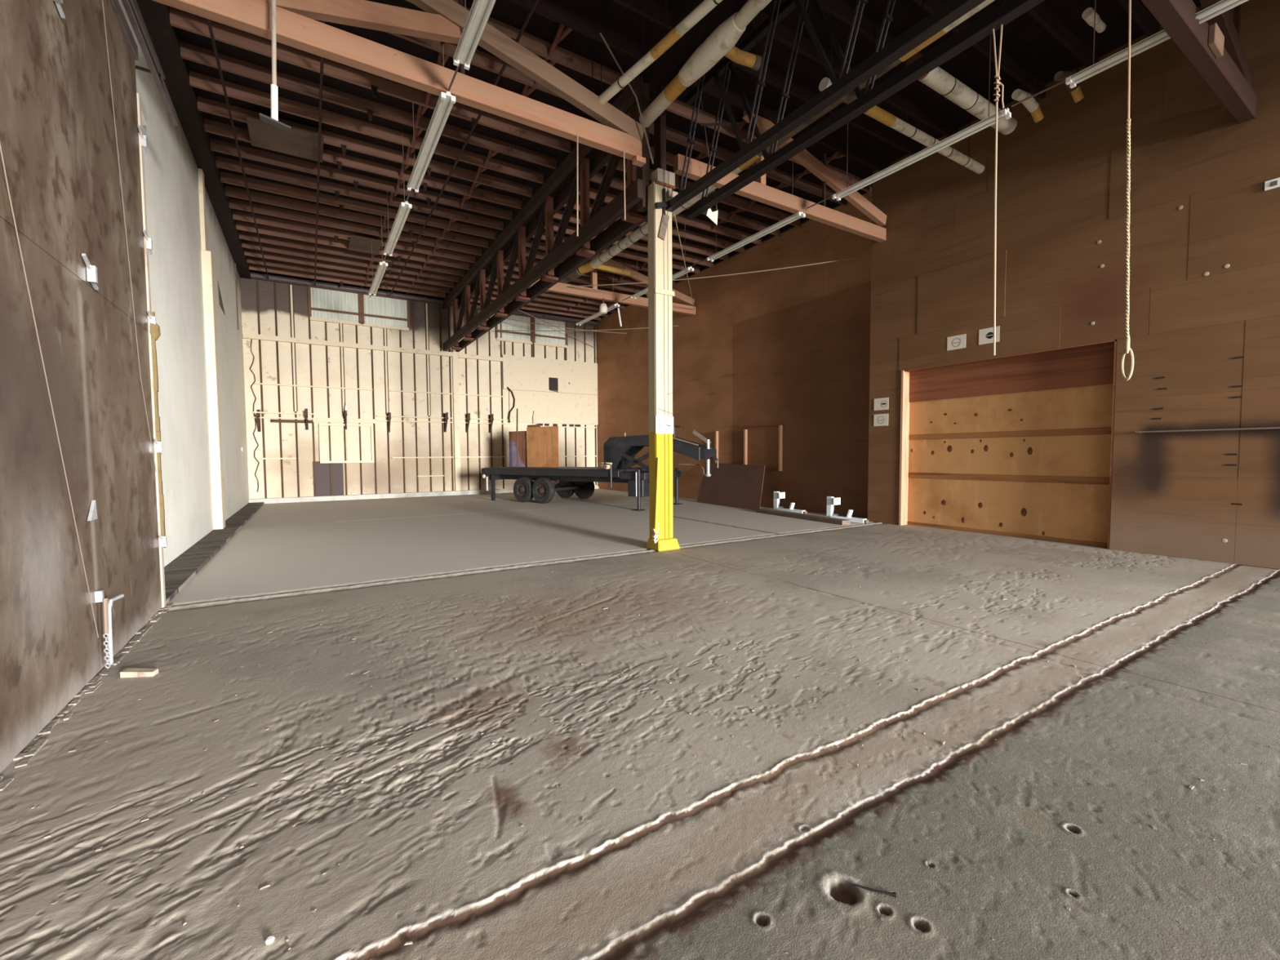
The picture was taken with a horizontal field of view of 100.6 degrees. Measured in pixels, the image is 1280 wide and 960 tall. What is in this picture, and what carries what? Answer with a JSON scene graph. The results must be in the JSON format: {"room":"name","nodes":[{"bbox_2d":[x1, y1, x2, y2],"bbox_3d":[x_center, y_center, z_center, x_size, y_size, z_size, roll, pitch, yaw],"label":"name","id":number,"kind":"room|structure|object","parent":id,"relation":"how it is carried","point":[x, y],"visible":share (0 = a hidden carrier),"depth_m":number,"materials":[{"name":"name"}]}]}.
{"room":"warehouse","nodes":[
{"label":"warehouse","id":0,"kind":"room"},
{"bbox_2d":[0,0,165,773],"bbox_3d":[-1.330,-1.175,-0.573,0.209,5.620,14.519,-2,3,-32],"label":"wall","id":1,"kind":"structure","parent":0,"point":[58,141],"depth_m":3.62,"materials":[{"name":"brown concrete"}]},
{"bbox_2d":[0,142,98,637],"bbox_3d":[-3.469,-1.471,2.963,0.006,5.302,1.806,-2,3,-32],"label":"pull cord","id":2,"kind":"object","parent":1,"relation":"hanging from","point":[0,143],"visible":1,"depth_m":3.20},
{"bbox_2d":[52,0,65,18],"bbox_3d":[-3.897,-3.298,3.538,0.048,0.234,0.308,-2,3,-32],"label":"clip","id":3,"kind":"object","parent":1,"relation":"attached to","point":[58,2],"visible":1,"depth_m":3.61,"materials":[{"name":"metal"}]},
{"bbox_2d":[0,602,174,791],"bbox_3d":[-3.634,1.464,3.377,0.099,0.028,5.713,-2,3,-32],"label":"baseboard","id":4,"kind":"structure","parent":1,"relation":"attached to","point":[24,757],"depth_m":3.44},
{"bbox_2d":[81,253,98,290],"bbox_3d":[-4.109,-1.555,3.981,0.048,0.198,0.258,-2,3,-32],"label":"clip","id":5,"kind":"object","parent":1,"relation":"attached to","point":[91,270],"visible":1,"depth_m":3.98,"materials":[{"name":"metal"}]},
{"bbox_2d":[87,500,97,520],"bbox_3d":[-3.989,0.221,3.868,0.020,0.140,0.140,-2,3,-32],"label":"clip","id":6,"kind":"object","parent":1,"relation":"attached to","point":[92,515],"visible":1,"depth_m":3.88,"materials":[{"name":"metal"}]},
{"bbox_2d":[94,590,124,668],"bbox_3d":[-4.010,1.107,4.025,0.075,0.585,0.239,-1,3,-19],"label":"chain hoist","id":7,"kind":"object","parent":1,"relation":"hanging from","point":[99,594],"visible":1,"depth_m":3.94,"materials":[{"name":"metal"}]},
{"bbox_2d":[102,0,156,472],"bbox_3d":[-4.608,-2.126,4.760,0.006,4.154,1.404,-2,3,-32],"label":"pull cord","id":8,"kind":"object","parent":1,"relation":"hanging from","point":[102,0],"visible":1,"depth_m":4.77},
{"bbox_2d":[137,124,147,154],"bbox_3d":[-5.082,-3.481,5.437,0.048,0.180,0.233,-2,3,-32],"label":"clip","id":9,"kind":"object","parent":1,"relation":"attached to","point":[144,138],"visible":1,"depth_m":5.44,"materials":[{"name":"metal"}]},
{"bbox_2d":[109,0,177,126],"bbox_3d":[-3.068,-4.454,1.962,0.430,0.450,10.900,-2,3,-32],"label":"door track","id":10,"kind":"object","parent":1,"relation":"attached to","point":[128,6],"visible":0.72,"depth_m":5.52,"materials":[{"name":"metal"}]},
{"bbox_2d":[142,229,152,254],"bbox_3d":[-5.076,-2.452,5.487,0.048,0.180,0.233,-2,3,-32],"label":"clip","id":11,"kind":"object","parent":1,"relation":"attached to","point":[148,241],"visible":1,"depth_m":5.49,"materials":[{"name":"metal"}]},
{"bbox_2d":[146,309,155,324],"bbox_3d":[-5.071,-1.653,5.525,0.048,0.180,0.233,-2,3,-32],"label":"clip","id":12,"kind":"object","parent":1,"relation":"attached to","point":[153,319],"visible":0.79,"depth_m":5.51,"materials":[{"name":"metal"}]},
{"bbox_2d":[153,437,162,454],"bbox_3d":[-5.062,-0.355,5.587,0.048,0.180,0.233,-2,3,-32],"label":"clip","id":13,"kind":"object","parent":1,"relation":"attached to","point":[159,445],"visible":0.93,"depth_m":5.59,"materials":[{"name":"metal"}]},
{"bbox_2d":[158,533,167,547],"bbox_3d":[-5.056,0.644,5.635,0.048,0.180,0.233,-2,3,-32],"label":"clip","id":14,"kind":"object","parent":1,"relation":"attached to","point":[164,544],"visible":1,"depth_m":5.63,"materials":[{"name":"metal"}]},
{"bbox_2d":[164,502,263,600],"bbox_3d":[-9.250,1.061,11.970,0.420,0.055,15.000,-2,3,-32],"label":"trim","id":15,"kind":"structure","parent":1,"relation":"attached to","point":[195,557],"depth_m":8.66,"materials":[{"name":"concrete"}]},
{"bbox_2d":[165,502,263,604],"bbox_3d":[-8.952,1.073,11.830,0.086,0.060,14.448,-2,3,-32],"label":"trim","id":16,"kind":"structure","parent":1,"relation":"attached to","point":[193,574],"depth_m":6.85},
{"bbox_2d":[118,0,248,566],"bbox_3d":[-5.670,-2.682,5.547,0.360,8.100,29.600,-2,3,-32],"label":"wall","id":17,"kind":"structure","parent":0,"point":[195,286],"depth_m":9.77,"materials":[{"name":"white paint"}]},
{"bbox_2d":[136,87,147,126],"bbox_3d":[-6.408,-4.960,6.698,0.050,0.309,1.318,-2,3,-32],"label":"wall bracket","id":18,"kind":"object","parent":17,"relation":"attached to","point":[144,116],"visible":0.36,"depth_m":7.13,"materials":[{"name":"metal"}]},
{"bbox_2d":[240,277,597,498],"bbox_3d":[-7.682,-3.436,21.581,13.890,8.100,0.310,-2,3,-32],"label":"wall","id":19,"kind":"structure","parent":0,"point":[294,363],"depth_m":20.46,"materials":[{"name":"brown wood"}]},
{"bbox_2d":[256,409,261,431],"bbox_3d":[-12.955,-2.026,18.045,0.080,0.750,0.450,-2,3,-32],"label":"bracket","id":20,"kind":"object","parent":19,"relation":"attached to","point":[258,415],"visible":1,"depth_m":18.11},
{"bbox_2d":[305,408,308,430],"bbox_3d":[-11.775,-2.159,18.773,0.080,0.750,0.450,-2,3,-32],"label":"bracket","id":21,"kind":"object","parent":19,"relation":"attached to","point":[306,410],"visible":1,"depth_m":18.77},
{"bbox_2d":[343,408,346,429],"bbox_3d":[-10.747,-2.236,19.409,0.080,0.750,0.450,-2,3,-32],"label":"bracket","id":22,"kind":"object","parent":19,"relation":"attached to","point":[344,411],"visible":0.95,"depth_m":19.43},
{"bbox_2d":[307,286,409,331],"bbox_3d":[-10.352,-6.338,19.728,3.340,1.210,0.120,-2,3,-32],"label":"window","id":23,"kind":"structure","parent":19,"relation":"in","point":[328,305],"depth_m":19.65,"materials":[{"name":"glass"}]},
{"bbox_2d":[248,488,502,503],"bbox_3d":[-9.637,0.602,20.413,8.690,0.170,0.270,-2,3,-32],"label":"trim","id":24,"kind":"structure","parent":19,"relation":"attached to","point":[325,498],"depth_m":19.93,"materials":[{"name":"concrete"}]},
{"bbox_2d":[386,412,391,431],"bbox_3d":[-9.515,-2.200,20.177,0.080,0.750,0.450,-2,3,-32],"label":"bracket","id":25,"kind":"object","parent":19,"relation":"attached to","point":[388,414],"visible":1,"depth_m":20.13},
{"bbox_2d":[443,412,448,431],"bbox_3d":[-7.758,-2.309,21.266,0.080,0.760,0.450,-2,3,-32],"label":"bracket","id":26,"kind":"object","parent":19,"relation":"attached to","point":[446,415],"visible":1,"depth_m":21.28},
{"bbox_2d":[465,413,470,432],"bbox_3d":[-7.027,-2.335,21.719,0.080,0.760,0.450,-2,3,-32],"label":"bracket","id":27,"kind":"object","parent":19,"relation":"attached to","point":[467,415],"visible":1,"depth_m":21.75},
{"bbox_2d":[488,413,493,432],"bbox_3d":[-6.221,-2.364,22.220,0.080,0.760,0.450,-2,3,-32],"label":"bracket","id":28,"kind":"object","parent":19,"relation":"attached to","point":[491,420],"visible":1,"depth_m":22.23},
{"bbox_2d":[506,386,515,422],"bbox_3d":[-5.513,-3.214,22.746,0.350,1.524,0.058,-2,3,-32],"label":"cable loop","id":29,"kind":"object","parent":19,"relation":"attached to","point":[508,388],"visible":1,"depth_m":22.73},
{"bbox_2d":[494,311,568,347],"bbox_3d":[-4.696,-6.543,23.238,3.300,1.210,0.120,-2,3,-32],"label":"window","id":30,"kind":"structure","parent":19,"relation":"in","point":[553,339],"depth_m":23.18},
{"bbox_2d":[502,485,599,493],"bbox_3d":[-3.985,0.420,23.997,4.700,0.120,0.140,-2,3,-32],"label":"trim","id":31,"kind":"structure","parent":19,"relation":"attached to","point":[595,486],"depth_m":22.90,"materials":[{"name":"concrete"}]},
{"bbox_2d":[0,488,1279,959],"bbox_3d":[0.048,1.171,9.274,13.584,0.046,29.600,-2,3,-32],"label":"floor","id":32,"kind":"structure","parent":0,"point":[978,837],"depth_m":2.83,"materials":[{"name":"concrete"}]},
{"bbox_2d":[120,667,158,678],"bbox_3d":[-3.683,1.416,3.911,0.240,0.045,0.080,-1,3,-5],"label":"wood offcut","id":33,"kind":"object","parent":32,"relation":"on","point":[126,673],"visible":1,"depth_m":3.88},
{"bbox_2d":[264,935,275,944],"bbox_3d":[-1.224,1.520,1.757,0.026,0.012,0.026,-1,3,-9],"label":"pebble","id":34,"kind":"object","parent":32,"relation":"on","point":[268,940],"visible":1,"depth_m":1.75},
{"bbox_2d":[481,426,718,511],"bbox_3d":[-1.435,-0.453,17.624,8.834,2.440,2.595,2,3,35],"label":"flatbed trailer","id":35,"kind":"object","parent":32,"relation":"on","point":[621,451],"visible":0.95,"depth_m":16.87,"materials":[{"name":"black paint"}]},
{"bbox_2d":[515,408,518,466],"bbox_3d":[-4.483,-1.536,19.439,0.085,2.133,0.056,2,3,36],"label":"metal rod","id":36,"kind":"object","parent":35,"relation":"on","point":[517,409],"visible":0.93,"depth_m":19.43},
{"bbox_2d":[508,431,527,466],"bbox_3d":[-4.575,-1.157,19.898,0.920,1.332,0.038,1,3,34],"label":"leaning board","id":37,"kind":"object","parent":35,"relation":"on","point":[522,435],"visible":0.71,"depth_m":19.85,"materials":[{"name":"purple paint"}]},
{"bbox_2d":[526,426,559,467],"bbox_3d":[-3.503,-1.185,19.098,1.550,1.452,0.025,1,3,34],"label":"plywood sheet","id":38,"kind":"object","parent":35,"relation":"on","point":[542,442],"visible":0.86,"depth_m":19.07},
{"bbox_2d":[600,462,612,469],"bbox_3d":[-1.037,-0.431,16.214,0.389,0.190,0.389,-2,3,-32],"label":"wooden bowl","id":39,"kind":"object","parent":35,"relation":"on","point":[606,466],"visible":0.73,"depth_m":16.08,"materials":[{"name":"brown wood"}]},
{"bbox_2d":[31,549,1279,953],"bbox_3d":[0.349,1.381,4.570,7.755,0.008,6.359,-2,3,-32],"label":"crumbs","id":40,"kind":"object","parent":32,"relation":"on","point":[1191,787],"visible":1,"depth_m":2.87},
{"bbox_2d":[646,168,679,551],"bbox_3d":[0.349,-1.959,8.877,0.529,6.260,0.394,-2,3,-32],"label":"column","id":41,"kind":"structure","parent":32,"relation":"on","point":[660,294],"depth_m":8.80,"materials":[{"name":"paint"}]},
{"bbox_2d":[442,75,666,351],"bbox_3d":[-3.708,-5.819,15.087,0.600,2.030,14.850,-2,3,-32],"label":"roof truss","id":42,"kind":"object","parent":41,"relation":"on","point":[593,222],"visible":0.9,"depth_m":11.90,"materials":[{"name":"wood"}]},
{"bbox_2d":[519,310,594,347],"bbox_3d":[-3.567,-5.943,20.384,1.300,1.254,9.356,0,3,10],"label":"cord","id":43,"kind":"object","parent":42,"relation":"attached to","point":[519,310],"visible":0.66,"depth_m":22.66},
{"bbox_2d":[655,416,673,434],"bbox_3d":[0.414,-0.917,8.862,0.360,0.290,0.009,-2,3,-32],"label":"paper notice","id":44,"kind":"object","parent":41,"relation":"attached to","point":[664,424],"visible":1,"depth_m":8.86,"materials":[{"name":"grey"}]},
{"bbox_2d":[674,213,694,309],"bbox_3d":[1.227,-5.153,13.596,0.022,1.044,9.668,0,3,8],"label":"guy wire","id":45,"kind":"object","parent":41,"relation":"attached to","point":[674,214],"visible":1,"depth_m":11.31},
{"bbox_2d":[654,0,1044,220],"bbox_3d":[4.295,-5.151,2.752,0.818,2.048,14.320,-2,3,-32],"label":"roof truss","id":46,"kind":"object","parent":41,"relation":"on","point":[1007,11],"visible":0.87,"depth_m":6.39,"materials":[{"name":"grey metal"}]},
{"bbox_2d":[701,98,718,225],"bbox_3d":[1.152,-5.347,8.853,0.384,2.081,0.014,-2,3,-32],"label":"lamp","id":47,"kind":"object","parent":46,"relation":"hanging from","point":[712,215],"visible":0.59,"depth_m":8.93,"materials":[{"name":"metal"}]},
{"bbox_2d":[992,24,1004,355],"bbox_3d":[3.375,-2.792,5.063,0.056,3.191,0.119,-2,3,-32],"label":"rope","id":48,"kind":"object","parent":46,"relation":"hanging from","point":[997,82],"visible":0.97,"depth_m":5.03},
{"bbox_2d":[697,462,764,510],"bbox_3d":[2.777,0.142,16.554,0.592,1.300,3.542,-2,3,-25],"label":"panel","id":49,"kind":"object","parent":32,"relation":"on","point":[730,485],"visible":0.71,"depth_m":16.34,"materials":[{"name":"wood"}]},
{"bbox_2d":[773,491,807,514],"bbox_3d":[4.025,0.611,14.309,0.241,0.560,1.049,-2,3,-32],"label":"bracket","id":50,"kind":"object","parent":32,"relation":"on","point":[777,495],"visible":0.8,"depth_m":14.51,"materials":[{"name":"metal"}]},
{"bbox_2d":[756,508,850,524],"bbox_3d":[3.965,0.892,13.254,0.260,0.100,3.016,-2,3,-26],"label":"plank","id":51,"kind":"object","parent":32,"relation":"on","point":[791,514],"visible":1,"depth_m":12.88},
{"bbox_2d":[826,496,868,523],"bbox_3d":[4.832,0.697,12.422,0.241,0.560,1.049,-2,3,-32],"label":"bracket","id":52,"kind":"object","parent":32,"relation":"on","point":[831,500],"visible":0.87,"depth_m":12.60,"materials":[{"name":"metal"}]},
{"bbox_2d":[852,883,896,897],"bbox_3d":[0.855,1.498,1.943,0.147,0.015,0.016,1,3,19],"label":"bolt","id":53,"kind":"object","parent":32,"relation":"on","point":[892,894],"visible":1,"depth_m":1.93,"materials":[{"name":"black metal"}]},
{"bbox_2d":[136,0,1200,325],"bbox_3d":[0.090,-6.696,8.867,13.890,0.531,29.850,-2,3,-32],"label":"ceiling","id":54,"kind":"structure","parent":0,"point":[306,206],"depth_m":10.17,"materials":[{"name":"wood"}]},
{"bbox_2d":[259,0,291,133],"bbox_3d":[-3.976,-5.199,5.725,0.284,2.710,0.100,-2,3,-32],"label":"pipe","id":55,"kind":"object","parent":54,"relation":"hanging from","point":[273,120],"visible":1,"depth_m":5.75,"materials":[{"name":"metal"}]},
{"bbox_2d":[368,220,387,297],"bbox_3d":[-7.177,-6.017,14.423,0.196,1.425,3.500,-2,3,-32],"label":"lamp","id":56,"kind":"object","parent":54,"relation":"hanging from","point":[382,266],"visible":1,"depth_m":13.96,"materials":[{"name":"metal"}]},
{"bbox_2d":[382,134,412,260],"bbox_3d":[-5.287,-5.884,11.385,0.196,1.425,3.500,-2,3,-32],"label":"lamp","id":57,"kind":"object","parent":54,"relation":"hanging from","point":[404,209],"visible":1,"depth_m":10.88,"materials":[{"name":"metal"}]},
{"bbox_2d":[152,0,645,167],"bbox_3d":[-2.555,-5.855,6.952,6.108,1.745,0.210,-2,3,-32],"label":"roof truss","id":58,"kind":"object","parent":54,"relation":"attached to","point":[443,20],"visible":0.83,"depth_m":6.83,"materials":[{"name":"brown wood"}]},
{"bbox_2d":[406,41,455,200],"bbox_3d":[-3.429,-5.753,8.398,0.196,1.425,3.500,-2,3,-32],"label":"lamp","id":59,"kind":"object","parent":58,"relation":"hanging from","point":[445,103],"visible":1,"depth_m":7.89,"materials":[{"name":"metal"}]},
{"bbox_2d":[440,92,445,100],"bbox_3d":[-2.567,-5.008,6.934,0.056,0.065,0.050,-2,3,-32],"label":"socket","id":60,"kind":"object","parent":59,"relation":"attached to","point":[442,95],"depth_m":6.92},
{"bbox_2d":[450,95,455,103],"bbox_3d":[-2.462,-5.012,7.000,0.056,0.065,0.050,-2,3,-32],"label":"socket","id":61,"kind":"object","parent":59,"relation":"attached to","point":[452,98],"depth_m":6.98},
{"bbox_2d":[448,0,496,90],"bbox_3d":[-1.571,-5.622,5.412,0.196,1.425,3.500,-2,3,-32],"label":"lamp","id":62,"kind":"object","parent":58,"relation":"hanging from","point":[480,11],"visible":1,"depth_m":5.92,"materials":[{"name":"metal"}]},
{"bbox_2d":[453,57,458,66],"bbox_3d":[-2.187,-4.981,6.323,0.056,0.065,0.050,-2,3,-32],"label":"socket","id":63,"kind":"object","parent":62,"relation":"attached to","point":[455,62],"depth_m":6.31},
{"bbox_2d":[463,60,469,70],"bbox_3d":[-2.082,-4.985,6.389,0.056,0.065,0.050,-2,3,-32],"label":"socket","id":64,"kind":"object","parent":62,"relation":"attached to","point":[466,66],"depth_m":6.37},
{"bbox_2d":[576,132,577,236],"bbox_3d":[-0.934,-4.419,7.946,0.043,1.520,0.023,-2,3,-32],"label":"hanging rod","id":65,"kind":"object","parent":58,"relation":"hanging from","point":[577,132],"visible":1,"depth_m":7.94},
{"bbox_2d":[623,147,626,220],"bbox_3d":[-0.243,-4.654,8.366,0.033,1.100,0.023,-2,3,-32],"label":"hanging rod","id":66,"kind":"object","parent":58,"relation":"hanging from","point":[624,148],"visible":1,"depth_m":8.36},
{"bbox_2d":[570,311,601,326],"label":"lamp","id":67,"kind":"object","parent":54,"relation":"hanging from","point":[598,313],"depth_m":18.37,"materials":[{"name":"metal"}]},
{"bbox_2d":[607,302,619,311],"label":"lamp","id":68,"kind":"object","parent":54,"relation":"hanging from","point":[615,305],"depth_m":16.89,"materials":[{"name":"metal"}]},
{"bbox_2d":[599,32,653,164],"bbox_3d":[-0.177,-5.759,8.087,0.041,1.445,1.118,2,4,45],"label":"rope","id":69,"kind":"object","parent":54,"relation":"hanging from","point":[600,33],"visible":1,"depth_m":8.18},
{"bbox_2d":[622,287,648,301],"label":"lamp","id":70,"kind":"object","parent":54,"relation":"hanging from","point":[645,291],"depth_m":15.57,"materials":[{"name":"metal"}]},
{"bbox_2d":[591,0,722,104],"bbox_3d":[0.662,-6.172,6.542,0.171,1.064,4.502,-3,4,-39],"label":"pipe","id":71,"kind":"object","parent":54,"relation":"hanging from","point":[705,6],"visible":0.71,"depth_m":7.07,"materials":[{"name":"metal"}]},
{"bbox_2d":[671,266,693,280],"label":"lamp","id":72,"kind":"object","parent":54,"relation":"hanging from","point":[680,273],"depth_m":13.77,"materials":[{"name":"metal"}]},
{"bbox_2d":[639,0,772,127],"bbox_3d":[1.068,-6.181,7.358,0.897,1.129,3.147,-2,3,-32],"label":"pipe","id":73,"kind":"object","parent":54,"relation":"hanging from","point":[721,42],"visible":0.98,"depth_m":7.15,"materials":[{"name":"beige metal"}]},
{"bbox_2d":[544,0,995,292],"bbox_3d":[1.221,-6.509,12.212,1.861,0.939,14.118,-2,3,-32],"label":"pipe","id":74,"kind":"object","parent":54,"relation":"hanging from","point":[642,231],"visible":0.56,"depth_m":10.20,"materials":[{"name":"black metal"}]},
{"bbox_2d":[818,14,984,173],"bbox_3d":[4.466,-6.224,8.693,4.370,1.214,0.169,-2,3,-32],"label":"pipe","id":75,"kind":"object","parent":54,"relation":"hanging from","point":[881,115],"visible":0.66,"depth_m":8.60,"materials":[{"name":"metal"}]},
{"bbox_2d":[806,34,1011,208],"bbox_3d":[4.168,-5.822,8.808,0.196,1.425,3.500,-2,3,-32],"label":"lamp","id":76,"kind":"object","parent":54,"relation":"hanging from","point":[1004,113],"visible":0.95,"depth_m":8.31,"materials":[{"name":"metal"}]},
{"bbox_2d":[1000,108,1007,116],"bbox_3d":[5.030,-5.076,7.344,0.056,0.065,0.050,-2,3,-32],"label":"socket","id":77,"kind":"object","parent":76,"relation":"attached to","point":[1004,112],"depth_m":7.33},
{"bbox_2d":[1005,111,1011,119],"bbox_3d":[5.135,-5.080,7.409,0.056,0.065,0.050,-2,3,-32],"label":"socket","id":78,"kind":"object","parent":76,"relation":"attached to","point":[1008,116],"depth_m":7.39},
{"bbox_2d":[905,18,1017,134],"bbox_3d":[5.241,-6.425,8.542,2.900,0.809,0.258,-2,3,-32],"label":"pipe","id":79,"kind":"object","parent":54,"relation":"hanging from","point":[948,86],"visible":0.62,"depth_m":8.38,"materials":[{"name":"white metal"}]},
{"bbox_2d":[1011,55,1044,122],"bbox_3d":[6.318,-6.378,8.644,0.759,0.926,0.158,-2,3,-28],"label":"pipe elbow","id":80,"kind":"object","parent":54,"relation":"hanging from","point":[1031,104],"visible":0.93,"depth_m":8.65,"materials":[{"name":"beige metal"}]},
{"bbox_2d":[1053,48,1084,102],"bbox_3d":[6.654,-6.387,8.230,0.717,0.872,0.143,-2,3,-29],"label":"pipe elbow","id":81,"kind":"object","parent":54,"relation":"hanging from","point":[1076,92],"visible":0.73,"depth_m":8.27,"materials":[{"name":"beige metal"}]},
{"bbox_2d":[1081,0,1106,32],"bbox_3d":[6.181,-6.477,7.215,0.500,0.590,0.119,-2,3,-32],"label":"pipe stub","id":82,"kind":"object","parent":54,"relation":"hanging from","point":[1088,15],"visible":0.9,"depth_m":7.16,"materials":[{"name":"beige metal"}]},
{"bbox_2d":[595,192,872,518],"bbox_3d":[1.937,-3.370,18.924,0.256,8.100,14.880,-2,3,-32],"label":"wall","id":83,"kind":"structure","parent":0,"point":[790,347],"depth_m":15.52,"materials":[{"name":"brown wood"}]},
{"bbox_2d":[506,318,626,333],"bbox_3d":[-3.192,-6.383,21.895,5.341,0.527,0.027,-1,3,-10],"label":"cord","id":84,"kind":"object","parent":83,"relation":"attached to","point":[506,318],"visible":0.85,"depth_m":21.87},
{"bbox_2d":[495,325,678,331],"bbox_3d":[-2.281,-5.891,20.598,7.843,0.557,0.026,1,3,20],"label":"cord","id":85,"kind":"object","parent":83,"relation":"attached to","point":[673,326],"visible":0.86,"depth_m":20.70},
{"bbox_2d":[528,253,696,315],"bbox_3d":[-0.757,-6.398,16.862,6.280,1.470,0.160,-2,3,-32],"label":"roof truss","id":86,"kind":"object","parent":83,"relation":"attached to","point":[593,292],"visible":0.55,"depth_m":16.80,"materials":[{"name":"brown wood"}]},
{"bbox_2d":[599,297,607,314],"bbox_3d":[-1.143,-5.452,16.610,0.258,0.480,0.258,-2,3,-32],"label":"hanging lamp","id":87,"kind":"object","parent":86,"relation":"hanging from","point":[603,308],"visible":1,"depth_m":16.53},
{"bbox_2d":[567,257,857,287],"bbox_3d":[1.589,-5.591,14.427,8.016,0.298,0.026,1,3,21],"label":"cord","id":88,"kind":"object","parent":83,"relation":"attached to","point":[855,257],"visible":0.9,"depth_m":14.10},
{"bbox_2d":[715,431,718,462],"bbox_3d":[2.558,-1.094,17.725,0.095,1.060,0.080,-2,3,-32],"label":"stud","id":89,"kind":"object","parent":83,"relation":"attached to","point":[716,432],"visible":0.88,"depth_m":17.69,"materials":[{"name":"brown wood"}]},
{"bbox_2d":[743,429,747,464],"bbox_3d":[3.287,-1.013,16.555,0.095,1.120,0.080,-2,3,-32],"label":"stud","id":90,"kind":"object","parent":83,"relation":"attached to","point":[745,431],"visible":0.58,"depth_m":16.52,"materials":[{"name":"brown wood"}]},
{"bbox_2d":[741,423,784,427],"bbox_3d":[3.648,-1.624,15.928,0.105,0.025,1.700,-2,3,-32],"label":"wall rail","id":91,"kind":"object","parent":83,"relation":"attached to","point":[779,424],"visible":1,"depth_m":15.79,"materials":[{"name":"red wood"}]},
{"bbox_2d":[778,425,782,471],"bbox_3d":[4.058,-0.919,15.319,0.095,1.320,0.080,-2,3,-32],"label":"stud","id":92,"kind":"object","parent":83,"relation":"attached to","point":[780,427],"visible":1,"depth_m":15.29,"materials":[{"name":"brown wood"}]},
{"bbox_2d":[867,0,1279,568],"bbox_3d":[9.416,-2.808,6.159,0.542,8.100,14.720,-2,3,-32],"label":"wall","id":93,"kind":"structure","parent":0,"point":[1204,313],"depth_m":8.26,"materials":[{"name":"brown wood"}]},
{"bbox_2d":[673,110,887,242],"bbox_3d":[3.021,-6.038,10.354,5.715,1.575,0.160,-2,3,-32],"label":"roof truss","id":94,"kind":"object","parent":93,"relation":"attached to","point":[758,191],"visible":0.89,"depth_m":10.51,"materials":[{"name":"brown wood"}]},
{"bbox_2d":[693,158,805,265],"bbox_3d":[2.256,-5.956,11.880,0.196,1.425,3.500,-2,3,-32],"label":"lamp","id":95,"kind":"object","parent":94,"relation":"hanging from","point":[794,217],"visible":0.93,"depth_m":11.46,"materials":[{"name":"metal"}]},
{"bbox_2d":[873,413,888,426],"bbox_3d":[5.477,-1.364,12.081,0.006,0.270,0.360,-2,3,-32],"label":"paper notice","id":96,"kind":"object","parent":93,"relation":"attached to","point":[879,420],"visible":1,"depth_m":12.08,"materials":[{"name":"grey"}]},
{"bbox_2d":[874,397,888,410],"bbox_3d":[5.474,-1.723,12.063,0.006,0.270,0.360,-2,3,-32],"label":"paper notice","id":97,"kind":"object","parent":93,"relation":"attached to","point":[882,403],"visible":1,"depth_m":12.06,"materials":[{"name":"grey"}]},
{"bbox_2d":[946,333,965,351],"bbox_3d":[6.328,-2.751,10.628,0.006,0.270,0.360,-2,3,-32],"label":"paper notice","id":98,"kind":"object","parent":93,"relation":"attached to","point":[956,342],"visible":1,"depth_m":10.63,"materials":[{"name":"grey"}]},
{"bbox_2d":[978,325,999,345],"bbox_3d":[6.644,-2.749,10.118,0.008,0.290,0.360,-2,3,-32],"label":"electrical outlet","id":99,"kind":"object","parent":93,"relation":"attached to","point":[985,335],"visible":0.94,"depth_m":10.13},
{"bbox_2d":[898,339,1117,549],"bbox_3d":[6.841,-0.658,10.226,0.340,3.450,3.720,-2,3,-32],"label":"door","id":100,"kind":"structure","parent":93,"relation":"in","point":[1019,445],"depth_m":10.03,"materials":[{"name":"orange wood"}]},
{"bbox_2d":[1141,0,1257,124],"bbox_3d":[6.052,-5.631,5.820,5.360,1.595,0.245,-2,3,-32],"label":"roof truss","id":101,"kind":"object","parent":93,"relation":"attached to","point":[1214,47],"visible":0.97,"depth_m":6.31,"materials":[{"name":"wood"}]},
{"bbox_2d":[1120,0,1133,381],"bbox_3d":[4.614,-2.877,5.019,0.323,3.833,0.110,-2,3,-32],"label":"rope","id":102,"kind":"object","parent":101,"relation":"hanging from","point":[1127,349],"visible":1,"depth_m":5.05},
{"bbox_2d":[1011,0,1248,106],"bbox_3d":[6.036,-5.690,5.804,0.196,1.425,3.500,-2,3,-32],"label":"lamp","id":103,"kind":"object","parent":101,"relation":"hanging from","point":[1223,6],"visible":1,"depth_m":6.24,"materials":[{"name":"metal"}]},
{"bbox_2d":[1065,75,1072,84],"bbox_3d":[5.420,-5.049,6.716,0.056,0.065,0.050,-2,3,-32],"label":"socket","id":104,"kind":"object","parent":103,"relation":"attached to","point":[1068,80],"depth_m":6.70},
{"bbox_2d":[1069,80,1076,88],"bbox_3d":[5.526,-5.053,6.782,0.056,0.065,0.050,-2,3,-32],"label":"socket","id":105,"kind":"object","parent":103,"relation":"attached to","point":[1073,83],"depth_m":6.77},
{"bbox_2d":[1134,426,1279,433],"bbox_3d":[8.471,-0.701,7.243,0.073,0.036,2.600,-2,3,-32],"label":"wall rail","id":106,"kind":"object","parent":93,"relation":"attached to","point":[1268,428],"visible":1,"depth_m":7.63,"materials":[{"name":"wood"}]},
{"bbox_2d":[1264,177,1279,191],"bbox_3d":[8.469,-3.958,7.099,0.022,0.120,0.160,-2,3,-32],"label":"wall plate","id":107,"kind":"object","parent":93,"relation":"attached to","point":[1275,183],"visible":1,"depth_m":7.11,"materials":[{"name":"grey"}]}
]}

